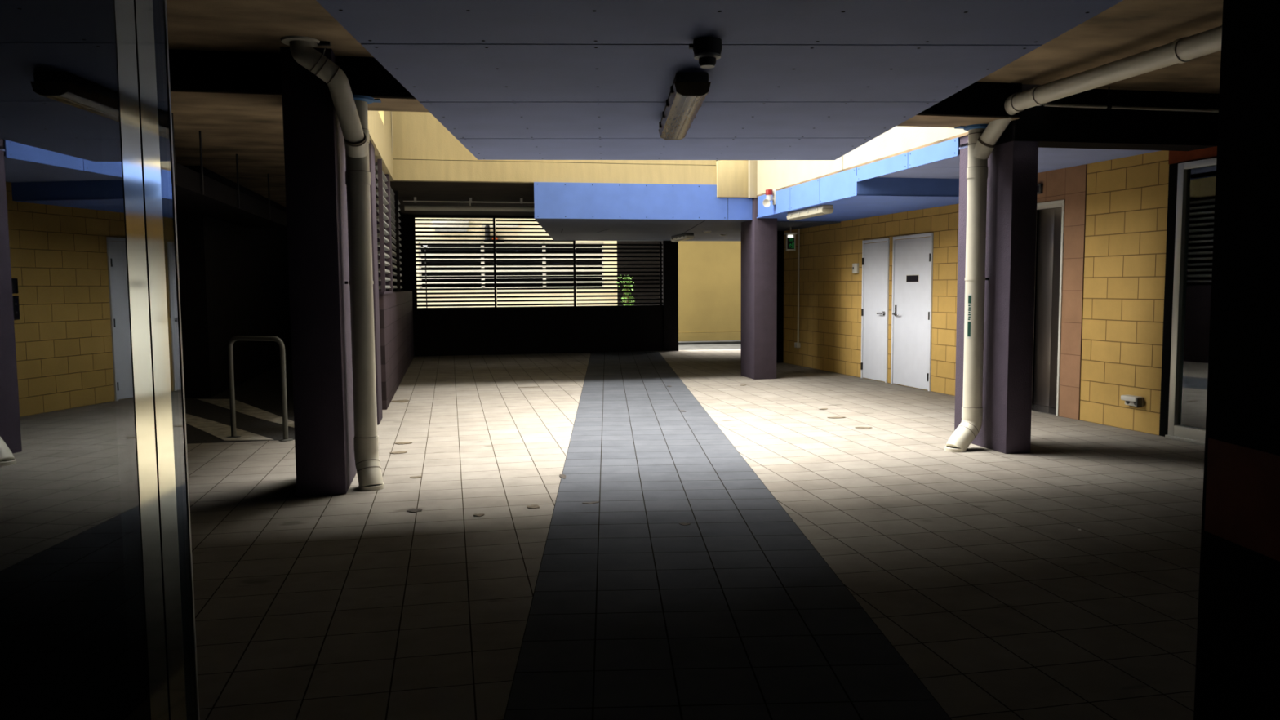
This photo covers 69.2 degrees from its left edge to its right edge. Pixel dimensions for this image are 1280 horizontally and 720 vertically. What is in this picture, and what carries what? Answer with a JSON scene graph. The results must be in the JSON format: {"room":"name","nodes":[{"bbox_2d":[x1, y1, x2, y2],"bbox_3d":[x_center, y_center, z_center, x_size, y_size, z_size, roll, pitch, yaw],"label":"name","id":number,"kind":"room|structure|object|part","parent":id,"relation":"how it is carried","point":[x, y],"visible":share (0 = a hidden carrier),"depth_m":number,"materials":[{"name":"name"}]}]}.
{"room":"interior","nodes":[
{"label":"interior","id":0,"kind":"room"},
{"bbox_2d":[176,165,406,398],"bbox_3d":[-6.993,-0.592,6.966,9.100,3.100,24.500,-1,5,-11],"label":"wall","id":1,"kind":"structure","parent":0,"point":[234,278],"depth_m":13.80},
{"bbox_2d":[367,110,394,181],"bbox_3d":[-2.988,-3.050,10.078,0.201,1.450,6.750,-1,5,-11],"label":"wall","id":2,"kind":"structure","parent":0,"point":[380,122],"depth_m":11.44,"materials":[{"name":"beige paint"}]},
{"bbox_2d":[378,290,413,409],"bbox_3d":[-4.027,-0.428,15.368,0.201,1.400,8.700,-1,5,-11],"label":"wall","id":3,"kind":"structure","parent":0,"point":[396,308],"depth_m":13.04,"materials":[{"name":"paint"}]},
{"bbox_2d":[374,158,393,293],"bbox_3d":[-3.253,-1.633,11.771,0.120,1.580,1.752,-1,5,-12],"label":"screen","id":4,"kind":"object","parent":3,"relation":"on","point":[380,192],"visible":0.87,"depth_m":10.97,"materials":[{"name":"grey metal"}]},
{"bbox_3d":[-3.048,-1.584,10.943,0.050,1.550,0.044,-1,5,-11],"label":"post","id":5,"kind":"part","parent":4,"relation":"part of","materials":[{"name":"metal"}]},
{"bbox_3d":[-3.263,-0.862,11.856,0.100,0.030,1.700,-1,5,-11],"label":"rail","id":6,"kind":"part","parent":4,"relation":"part of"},
{"bbox_2d":[390,186,404,292],"bbox_3d":[-3.834,-1.848,14.529,0.120,1.580,3.200,-1,5,-11],"label":"screen","id":7,"kind":"object","parent":3,"relation":"on","point":[395,202],"visible":0.65,"depth_m":14.49,"materials":[{"name":"grey metal"}]},
{"bbox_3d":[-3.800,-1.863,14.535,0.050,1.550,0.044,-1,5,-11],"label":"post","id":8,"kind":"part","parent":7,"relation":"part of","materials":[{"name":"black metal"}]},
{"bbox_2d":[404,214,678,356],"bbox_3d":[-2.114,-1.663,20.322,6.030,3.050,0.201,-1,5,-11],"label":"wall","id":9,"kind":"structure","parent":0,"point":[437,331],"depth_m":20.34,"materials":[{"name":"black paint"}]},
{"bbox_2d":[413,216,497,309],"bbox_3d":[-3.962,-2.078,19.901,1.720,1.960,0.120,-1,5,-11],"label":"screen","id":10,"kind":"object","parent":9,"relation":"attached to","point":[415,228],"visible":1,"depth_m":19.88,"materials":[{"name":"black"}]},
{"bbox_3d":[-4.776,-2.071,19.698,0.044,1.930,0.050,-1,5,-11],"label":"post","id":11,"kind":"part","parent":10,"relation":"part of","materials":[{"name":"black metal"}]},
{"bbox_3d":[-3.957,-1.117,19.987,1.720,0.030,0.100,-1,5,-11],"label":"rail","id":12,"kind":"part","parent":10,"relation":"part of","materials":[{"name":"black"}]},
{"bbox_3d":[-3.134,-2.109,20.032,0.044,1.930,0.050,-1,5,-11],"label":"post","id":13,"kind":"part","parent":10,"relation":"part of","materials":[{"name":"black metal"}]},
{"bbox_2d":[495,219,576,308],"bbox_3d":[-2.267,-2.118,20.245,1.720,1.960,0.120,-1,5,-11],"label":"screen","id":14,"kind":"object","parent":9,"relation":"attached to","point":[573,252],"visible":0.92,"depth_m":20.23,"materials":[{"name":"black"}]},
{"bbox_3d":[-2.262,-1.156,20.331,1.720,0.030,0.100,-1,5,-11],"label":"rail","id":15,"kind":"part","parent":14,"relation":"part of","materials":[{"name":"black metal"}]},
{"bbox_3d":[-1.439,-2.149,20.377,0.044,1.930,0.050,-1,5,-11],"label":"post","id":16,"kind":"part","parent":14,"relation":"part of","materials":[{"name":"black"}]},
{"bbox_2d":[575,242,662,307],"bbox_3d":[-0.448,-1.896,20.636,1.950,1.430,0.120,-1,5,-11],"label":"screen","id":17,"kind":"object","parent":9,"relation":"attached to","point":[660,252],"visible":1,"depth_m":20.63,"materials":[{"name":"black"}]},
{"bbox_3d":[-0.445,-1.199,20.701,1.950,0.030,0.100,-1,5,-11],"label":"rail","id":18,"kind":"part","parent":17,"relation":"part of","materials":[{"name":"black metal"}]},
{"bbox_3d":[0.465,-1.930,20.784,0.044,1.400,0.050,-1,5,-11],"label":"post","id":19,"kind":"part","parent":17,"relation":"part of","materials":[{"name":"black metal"}]},
{"bbox_2d":[390,160,717,215],"bbox_3d":[-1.534,-3.092,17.105,5.850,0.400,6.500,-1,5,-11],"label":"ceiling","id":20,"kind":"structure","parent":0,"point":[422,190],"depth_m":15.48,"materials":[{"name":"concrete"}]},
{"bbox_2d":[403,196,533,203],"bbox_3d":[-2.846,-2.751,15.992,2.400,0.086,0.040,-1,5,-11],"label":"conduit","id":21,"kind":"object","parent":20,"relation":"attached to","point":[415,197],"visible":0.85,"depth_m":15.96,"materials":[{"name":"beige plastic"}]},
{"bbox_2d":[404,203,534,211],"bbox_3d":[-2.946,-2.739,16.484,2.400,0.185,0.089,-1,5,-12],"label":"ceiling pipe","id":22,"kind":"object","parent":20,"relation":"hanging from","point":[407,207],"visible":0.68,"depth_m":16.45,"materials":[{"name":"beige plastic"}]},
{"bbox_2d":[391,111,716,184],"bbox_3d":[-0.758,-7.131,13.571,7.750,9.000,0.201,-1,5,-11],"label":"wall","id":23,"kind":"structure","parent":0,"point":[424,149],"depth_m":13.54,"materials":[{"name":"beige paint"}]},
{"bbox_2d":[533,182,840,240],"bbox_3d":[0.548,-2.668,17.456,5.650,0.532,6.614,-1,5,-11],"label":"beam","id":24,"kind":"structure","parent":0,"point":[566,211],"depth_m":14.14,"materials":[{"name":"paint"}]},
{"bbox_2d":[671,233,693,241],"bbox_3d":[0.838,-2.430,18.442,0.176,0.108,1.268,-1,5,-11],"label":"light","id":25,"kind":"object","parent":24,"relation":"attached to","point":[686,236],"visible":1,"depth_m":18.16,"materials":[{"name":"grey plastic"}]},
{"bbox_2d":[184,348,1204,719],"bbox_3d":[-2.131,0.936,8.082,19.000,0.206,24.500,-1,5,-11],"label":"floor","id":26,"kind":"structure","parent":0,"point":[975,565],"depth_m":5.34,"materials":[{"name":"beige tile"}]},
{"bbox_2d":[226,335,293,441],"bbox_3d":[-3.721,0.269,9.030,0.750,1.009,0.130,1,5,18],"label":"rail","id":27,"kind":"object","parent":26,"relation":"on","point":[230,357],"visible":1,"depth_m":8.96,"materials":[{"name":"grey metal"}]},
{"bbox_2d":[280,46,356,496],"bbox_3d":[-2.342,-0.624,6.817,0.335,3.120,0.750,-1,5,-11],"label":"column","id":28,"kind":"structure","parent":26,"relation":"on","point":[315,167],"depth_m":6.47,"materials":[{"name":"paint"}]},
{"bbox_2d":[280,35,384,490],"bbox_3d":[-2.088,-0.586,6.524,0.332,3.114,0.827,1,5,23],"label":"drainpipe","id":29,"kind":"object","parent":28,"relation":"attached to","point":[351,109],"visible":1,"depth_m":6.67,"materials":[{"name":"beige plastic"}]},
{"bbox_2d":[343,132,368,158],"bbox_3d":[-2.024,-1.525,6.617,0.156,0.225,0.228,-1,5,-11],"label":"socket","id":30,"kind":"object","parent":29,"relation":"attached to","point":[356,144],"depth_m":6.55,"materials":[{"name":"beige plastic"}]},
{"bbox_2d":[353,435,378,452],"bbox_3d":[-2.021,0.613,6.851,0.176,0.104,0.176,-1,5,-11],"label":"socket","id":31,"kind":"object","parent":29,"relation":"attached to","point":[362,443],"depth_m":6.78,"materials":[{"name":"beige plastic"}]},
{"bbox_2d":[368,140,382,425],"bbox_3d":[-2.930,-0.831,10.110,0.125,3.020,0.610,-1,5,-11],"label":"post","id":32,"kind":"object","parent":26,"relation":"on","point":[371,149],"visible":0.37,"depth_m":9.94,"materials":[{"name":"metal"}]},
{"bbox_2d":[389,451,407,453],"bbox_3d":[-2.144,0.821,8.242,0.120,0.007,0.124,2,5,29],"label":"fallen leaf","id":33,"kind":"object","parent":26,"relation":"on","point":[394,452],"visible":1,"depth_m":8.23,"materials":[{"name":"beige plant"}]},
{"bbox_2d":[391,400,408,402],"bbox_3d":[-3.098,0.531,11.986,0.220,0.007,0.267,-1,5,-11],"label":"fallen leaf","id":34,"kind":"object","parent":26,"relation":"on","point":[393,401],"visible":1,"depth_m":11.97,"materials":[{"name":"beige plant"}]},
{"bbox_2d":[395,441,412,444],"bbox_3d":[-2.230,0.782,8.746,0.136,0.007,0.138,3,6,39],"label":"fallen leaf","id":35,"kind":"object","parent":26,"relation":"on","point":[400,442],"visible":1,"depth_m":8.75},
{"bbox_2d":[406,508,422,512],"bbox_3d":[-1.478,0.987,6.093,0.095,0.007,0.091,1,5,23],"label":"fallen leaf","id":36,"kind":"object","parent":26,"relation":"on","point":[412,510],"visible":1,"depth_m":6.08,"materials":[{"name":"plant"}]},
{"bbox_2d":[409,475,422,478],"bbox_3d":[-1.732,0.903,7.168,0.090,0.007,0.058,-2,5,-23],"label":"fallen leaf","id":37,"kind":"object","parent":26,"relation":"on","point":[415,477],"visible":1,"depth_m":7.16,"materials":[{"name":"beige plant"}]},
{"bbox_2d":[473,513,484,516],"bbox_3d":[-1.036,0.994,5.958,0.063,0.007,0.057,2,5,23],"label":"fallen leaf","id":38,"kind":"object","parent":26,"relation":"on","point":[475,514],"visible":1,"depth_m":5.96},
{"bbox_2d":[527,505,539,508],"bbox_3d":[-0.710,0.975,6.168,0.081,0.007,0.079,-1,5,-11],"label":"fallen leaf","id":39,"kind":"object","parent":26,"relation":"on","point":[528,506],"visible":1,"depth_m":6.17,"materials":[{"name":"plant"}]},
{"bbox_2d":[503,351,951,719],"bbox_3d":[0.086,0.806,8.900,1.507,0.102,23.600,-1,5,-2],"label":"floor strip","id":40,"kind":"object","parent":26,"relation":"attached to","point":[636,612],"visible":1,"depth_m":4.35,"materials":[{"name":"grey tile"}]},
{"bbox_2d":[559,474,565,479],"bbox_3d":[-0.595,0.897,7.145,0.050,0.007,0.184,-1,5,-12],"label":"fallen leaf","id":41,"kind":"object","parent":40,"relation":"on","point":[562,476],"visible":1,"depth_m":7.15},
{"bbox_2d":[582,501,599,503],"bbox_3d":[-0.333,0.964,6.270,0.115,0.007,0.051,-1,5,-11],"label":"fallen leaf","id":42,"kind":"object","parent":40,"relation":"on","point":[596,501],"visible":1,"depth_m":6.27,"materials":[{"name":"plant"}]},
{"bbox_2d":[679,522,690,525],"bbox_3d":[0.275,1.005,5.695,0.054,0.007,0.059,-5,6,-43],"label":"fallen leaf","id":43,"kind":"object","parent":40,"relation":"on","point":[680,523],"visible":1,"depth_m":5.69,"materials":[{"name":"plant"}]},
{"bbox_2d":[741,197,777,379],"bbox_3d":[1.880,-1.131,14.697,0.370,2.820,0.670,-1,5,-11],"label":"column","id":44,"kind":"structure","parent":26,"relation":"on","point":[758,235],"depth_m":14.42,"materials":[{"name":"purple paint"}]},
{"bbox_2d":[854,426,871,428],"bbox_3d":[2.284,0.690,9.484,0.170,0.007,0.090,0,5,6],"label":"fallen leaf","id":45,"kind":"object","parent":26,"relation":"on","point":[855,427],"visible":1,"depth_m":9.48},
{"bbox_2d":[954,122,1038,453],"bbox_3d":[3.167,-0.632,8.299,0.240,2.820,0.840,-1,5,-11],"label":"column","id":46,"kind":"structure","parent":26,"relation":"on","point":[1012,171],"depth_m":7.97,"materials":[{"name":"purple paint"}]},
{"bbox_2d":[944,25,1222,452],"bbox_3d":[3.192,-0.575,6.631,0.428,3.046,3.326,-1,5,-12],"label":"drainpipe","id":47,"kind":"object","parent":46,"relation":"attached to","point":[983,139],"visible":0.98,"depth_m":8.00,"materials":[{"name":"beige plastic"}]},
{"bbox_2d":[961,406,982,419],"bbox_3d":[2.950,0.466,8.238,0.176,0.104,0.176,-1,5,-11],"label":"socket","id":48,"kind":"object","parent":47,"relation":"attached to","point":[967,412],"depth_m":8.16,"materials":[{"name":"beige plastic"}]},
{"bbox_2d":[973,137,995,159],"bbox_3d":[2.956,-1.816,8.009,0.156,0.228,0.225,-3,5,-25],"label":"socket","id":49,"kind":"object","parent":47,"relation":"attached to","point":[983,148],"depth_m":7.95,"materials":[{"name":"beige plastic"}]},
{"bbox_2d":[166,0,1222,209],"bbox_3d":[-2.156,-2.401,7.817,19.000,0.300,24.500,-1,5,-11],"label":"ceiling","id":50,"kind":"structure","parent":0,"point":[1128,28],"depth_m":6.46,"materials":[{"name":"concrete"}]},
{"bbox_2d":[171,113,286,228],"bbox_3d":[-5.498,-2.208,11.702,1.031,0.650,7.000,-1,5,-11],"label":"cable tray","id":51,"kind":"object","parent":50,"relation":"hanging from","point":[196,193],"visible":0.48,"depth_m":11.25,"materials":[{"name":"grey metal"}]},
{"bbox_2d":[168,48,1022,127],"bbox_3d":[-4.088,-2.135,6.428,14.650,0.580,0.520,-1,5,-11],"label":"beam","id":52,"kind":"structure","parent":50,"relation":"attached to","point":[197,77],"depth_m":6.61,"materials":[{"name":"concrete"}]},
{"bbox_2d":[995,84,1219,151],"bbox_3d":[4.833,-2.119,8.239,3.550,0.470,0.320,-1,5,-11],"label":"beam","id":53,"kind":"structure","parent":50,"relation":"attached to","point":[1068,127],"depth_m":7.95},
{"bbox_2d":[1043,86,1218,112],"bbox_3d":[4.444,-2.210,7.886,2.250,0.188,0.036,-1,5,-12],"label":"pipe","id":54,"kind":"object","parent":50,"relation":"hanging from","point":[1108,106],"visible":0.82,"depth_m":7.81,"materials":[{"name":"beige plastic"}]},
{"bbox_2d":[315,0,1123,159],"bbox_3d":[0.295,-1.226,2.781,2.730,0.080,8.713,-1,5,-2],"label":"ceiling","id":55,"kind":"structure","parent":0,"point":[508,79],"depth_m":4.00,"materials":[{"name":"grey"}]},
{"bbox_2d":[658,72,711,139],"bbox_3d":[0.214,-1.292,4.804,0.176,0.108,1.268,-1,5,-2],"label":"light","id":56,"kind":"object","parent":55,"relation":"attached to","point":[688,91],"visible":1,"depth_m":4.42,"materials":[{"name":"grey"}]},
{"bbox_2d":[688,36,722,68],"bbox_3d":[0.265,-1.204,3.648,0.116,0.101,0.116,4,6,43],"label":"detector","id":57,"kind":"object","parent":55,"relation":"attached to","point":[706,50],"visible":1,"depth_m":3.61,"materials":[{"name":"grey plastic"}]},
{"bbox_2d":[715,160,757,198],"bbox_3d":[1.476,-4.337,14.180,0.660,3.700,0.330,-1,5,-11],"label":"wall","id":58,"kind":"structure","parent":0,"point":[735,178],"depth_m":14.20,"materials":[{"name":"beige paint"}]},
{"bbox_2d":[740,231,784,363],"bbox_3d":[2.568,-1.198,17.505,1.340,2.500,0.150,-1,5,-11],"label":"wall","id":59,"kind":"structure","parent":0,"point":[780,331],"depth_m":17.45,"materials":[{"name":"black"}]},
{"bbox_2d":[756,125,968,196],"bbox_3d":[2.517,-3.856,11.119,0.262,3.190,6.400,-1,5,-11],"label":"wall","id":60,"kind":"structure","parent":0,"point":[777,175],"depth_m":10.78,"materials":[{"name":"beige paint"}]},
{"bbox_2d":[783,146,1217,436],"bbox_3d":[4.439,-1.006,11.124,0.211,3.100,14.400,-2,5,-14],"label":"wall","id":61,"kind":"structure","parent":0,"point":[1126,206],"depth_m":9.78,"materials":[{"name":"yellow brick"}]},
{"bbox_2d":[794,228,800,347],"bbox_3d":[2.848,-1.306,16.748,0.070,2.170,0.120,-2,5,-14],"label":"conduit","id":62,"kind":"object","parent":61,"relation":"attached to","point":[797,344],"visible":0.9,"depth_m":16.74,"materials":[{"name":"beige plastic"}]},
{"bbox_2d":[852,263,858,273],"bbox_3d":[3.399,-1.445,14.632,0.050,0.155,0.150,-2,5,-14],"label":"switch box","id":63,"kind":"object","parent":61,"relation":"attached to","point":[855,266],"visible":1,"depth_m":14.59,"materials":[{"name":"beige plastic"}]},
{"bbox_2d":[756,137,959,221],"bbox_3d":[3.089,-2.259,13.127,2.114,0.320,8.850,-1,5,-11],"label":"ceiling","id":64,"kind":"structure","parent":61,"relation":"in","point":[857,193],"depth_m":11.12,"materials":[{"name":"blue paint"}]},
{"bbox_2d":[762,189,775,207],"bbox_3d":[1.866,-2.332,13.392,0.177,0.259,0.135,-1,5,-11],"label":"fire alarm strobe","id":65,"kind":"object","parent":64,"relation":"attached to","point":[771,193],"visible":1,"depth_m":13.38,"materials":[{"name":"beige plastic"}]},
{"bbox_3d":[1.941,-2.354,13.422,0.018,0.220,0.100,-1,5,-11],"label":"plate","id":66,"kind":"part","parent":65,"relation":"part of","materials":[{"name":"beige plastic"}]},
{"bbox_2d":[784,226,797,250],"bbox_3d":[2.639,-2.127,16.244,0.200,0.430,0.120,-1,5,-11],"label":"exit sign","id":67,"kind":"object","parent":64,"relation":"hanging from","point":[790,237],"visible":0.98,"depth_m":16.23,"materials":[{"name":"green plastic"}]},
{"bbox_3d":[2.640,-2.055,16.250,0.170,0.285,0.040,-1,5,-11],"label":"frame","id":68,"kind":"part","parent":67,"relation":"part of","materials":[{"name":"beige plastic"}]},
{"bbox_2d":[786,204,833,220],"bbox_3d":[2.293,-1.994,12.590,0.176,0.112,1.288,-1,5,-11],"label":"light","id":69,"kind":"object","parent":64,"relation":"attached to","point":[820,210],"visible":1,"depth_m":12.38,"materials":[{"name":"beige plastic"}]},
{"bbox_2d":[860,237,889,382],"bbox_3d":[3.552,-0.755,14.099,0.095,2.142,0.790,-2,5,-14],"label":"door","id":70,"kind":"structure","parent":61,"relation":"in","point":[876,255],"depth_m":14.08,"materials":[{"name":"white paint"}]},
{"bbox_3d":[3.596,-0.697,13.871,0.063,0.064,0.184,-2,5,-14],"label":"lever handle","id":71,"kind":"part","parent":70,"relation":"part of","materials":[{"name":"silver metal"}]},
{"bbox_2d":[890,232,933,391],"bbox_3d":[3.813,-0.683,13.095,0.095,2.152,1.030,-2,5,-14],"label":"door","id":72,"kind":"structure","parent":61,"relation":"in","point":[912,258],"depth_m":13.07,"materials":[{"name":"white paint"}]},
{"bbox_3d":[3.828,-1.144,13.037,0.007,0.104,0.330,-2,5,-14],"label":"sign plate","id":73,"kind":"part","parent":72,"relation":"part of","materials":[{"name":"black plastic"}]},
{"bbox_2d":[1036,183,1043,194],"bbox_3d":[4.470,-1.921,10.442,0.038,0.110,0.145,-2,5,-14],"label":"indicator","id":74,"kind":"object","parent":61,"relation":"attached to","point":[1039,185],"visible":0.48,"depth_m":10.38,"materials":[{"name":"grey plastic"}]},
{"bbox_2d":[1031,200,1065,416],"bbox_3d":[4.723,-0.670,10.649,0.512,2.500,1.150,-2,5,-14],"label":"door","id":75,"kind":"structure","parent":61,"relation":"in","point":[1050,226],"depth_m":10.89,"materials":[{"name":"grey metal"}]},
{"bbox_3d":[4.700,0.573,10.739,0.420,0.008,0.890,-2,5,-14],"label":"sill","id":76,"kind":"part","parent":75,"relation":"part of","materials":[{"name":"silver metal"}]},
{"bbox_2d":[1120,395,1143,407],"bbox_3d":[4.854,0.396,9.076,0.100,0.107,0.285,-2,5,-14],"label":"power outlet","id":77,"kind":"object","parent":61,"relation":"attached to","point":[1131,400],"visible":1,"depth_m":9.05,"materials":[{"name":"beige plastic"}]},
{"bbox_2d":[1164,157,1217,445],"bbox_3d":[5.202,-0.481,7.912,0.160,2.550,1.540,-2,5,-14],"label":"door","id":78,"kind":"structure","parent":61,"relation":"in","point":[1196,180],"depth_m":8.48,"materials":[{"name":"silver metal"}]},
{"bbox_3d":[5.196,-0.516,7.908,0.008,2.360,1.400,-2,5,-14],"label":"glass pane","id":79,"kind":"part","parent":78,"relation":"part of","materials":[{"name":"glass"}]},
{"bbox_2d":[877,142,1161,178],"bbox_3d":[3.833,-2.055,9.600,2.130,0.040,2.730,-1,5,-11],"label":"ceiling","id":80,"kind":"structure","parent":0,"point":[1049,158],"depth_m":9.46,"materials":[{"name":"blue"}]},
{"bbox_2d":[1193,0,1279,719],"bbox_3d":[2.315,-0.170,0.662,1.124,3.120,4.180,-1,5,-2],"label":"wall","id":81,"kind":"structure","parent":0,"point":[1237,673],"depth_m":2.59,"materials":[{"name":"black"}]},
{"bbox_3d":[-3.501,-0.083,0.229,5.020,3.100,3.720,-1,5,-2],"label":"wall","id":82,"kind":"structure","parent":0,"visible":0},
{"bbox_2d":[0,0,199,719],"bbox_3d":[-1.046,-0.102,0.372,0.062,3.080,3.633,-1,5,-2],"label":"window","id":83,"kind":"structure","parent":82,"relation":"in","point":[97,612],"depth_m":1.82,"materials":[{"name":"clear glass"}]},
{"bbox_3d":[-1.117,-0.245,2.178,0.062,3.080,0.008,-1,5,-2],"label":"edge trim","id":84,"kind":"part","parent":83,"relation":"part of","materials":[{"name":"silver metal"}]},
{"label":"outside","id":85,"kind":"structure","parent":0,"visible":0},
{"bbox_2d":[678,343,741,350],"bbox_3d":[4.843,-0.674,27.815,11.400,0.190,11.500,-1,5,-11],"label":"ground","id":86,"kind":"structure","parent":85,"point":[726,346],"depth_m":22.30,"materials":[{"name":"beige concrete"}]},
{"bbox_2d":[615,276,635,305],"bbox_3d":[-0.389,-1.457,25.597,0.540,1.780,0.673,-1,5,-11],"label":"shrub","id":87,"kind":"object","parent":86,"relation":"on","point":[624,282],"visible":0.36,"depth_m":25.53,"materials":[{"name":"green plant"}]},
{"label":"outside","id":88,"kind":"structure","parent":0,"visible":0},
{"bbox_3d":[-9.853,-0.334,24.827,18.600,0.200,11.500,-1,5,-11],"label":"pavement","id":89,"kind":"object","parent":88,"visible":0},
{"bbox_2d":[424,245,427,307],"bbox_3d":[-5.770,-1.825,25.191,0.196,2.656,0.078,-1,5,-11],"label":"street lamp","id":90,"kind":"object","parent":89,"relation":"on","point":[424,246],"visible":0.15,"depth_m":25.14,"materials":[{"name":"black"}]},
{"bbox_2d":[391,133,617,307],"bbox_3d":[-4.404,-3.780,25.395,7.660,6.500,0.650,-1,5,-11],"label":"building","id":91,"kind":"structure","parent":89,"relation":"on","point":[415,221],"depth_m":25.72,"materials":[{"name":"beige plastic"}]},
{"bbox_3d":[-5.194,-2.597,25.484,1.633,1.260,0.020,-1,5,-11],"label":"pane","id":92,"kind":"part","parent":91,"relation":"part of","materials":[{"name":"clear glass"}]},
{"bbox_3d":[-3.840,-3.701,25.491,1.000,0.080,0.100,-1,5,-11],"label":"sign rail","id":93,"kind":"part","parent":91,"relation":"part of","materials":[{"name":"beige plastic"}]},
{"bbox_3d":[-3.535,-2.636,25.821,1.633,1.260,0.020,-1,5,-11],"label":"pane","id":94,"kind":"part","parent":91,"relation":"part of","materials":[{"name":"clear glass"}]},
{"bbox_3d":[-1.876,-2.675,26.158,1.633,1.260,0.020,-1,5,-11],"label":"pane","id":95,"kind":"part","parent":91,"relation":"part of","materials":[{"name":"clear glass"}]},
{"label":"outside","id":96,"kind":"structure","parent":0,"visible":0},
{"bbox_2d":[601,240,662,305],"bbox_3d":[-0.060,-4.203,28.429,3.000,7.200,0.200,-1,5,-11],"label":"wall","id":97,"kind":"structure","parent":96,"point":[618,242],"depth_m":28.46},
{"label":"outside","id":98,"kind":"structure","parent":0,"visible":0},
{"bbox_2d":[678,240,741,345],"bbox_3d":[3.979,-2.682,24.052,6.500,4.600,0.800,-1,5,-11],"label":"wall","id":99,"kind":"structure","parent":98,"point":[709,272],"depth_m":23.77,"materials":[{"name":"yellow paint"}]}
]}

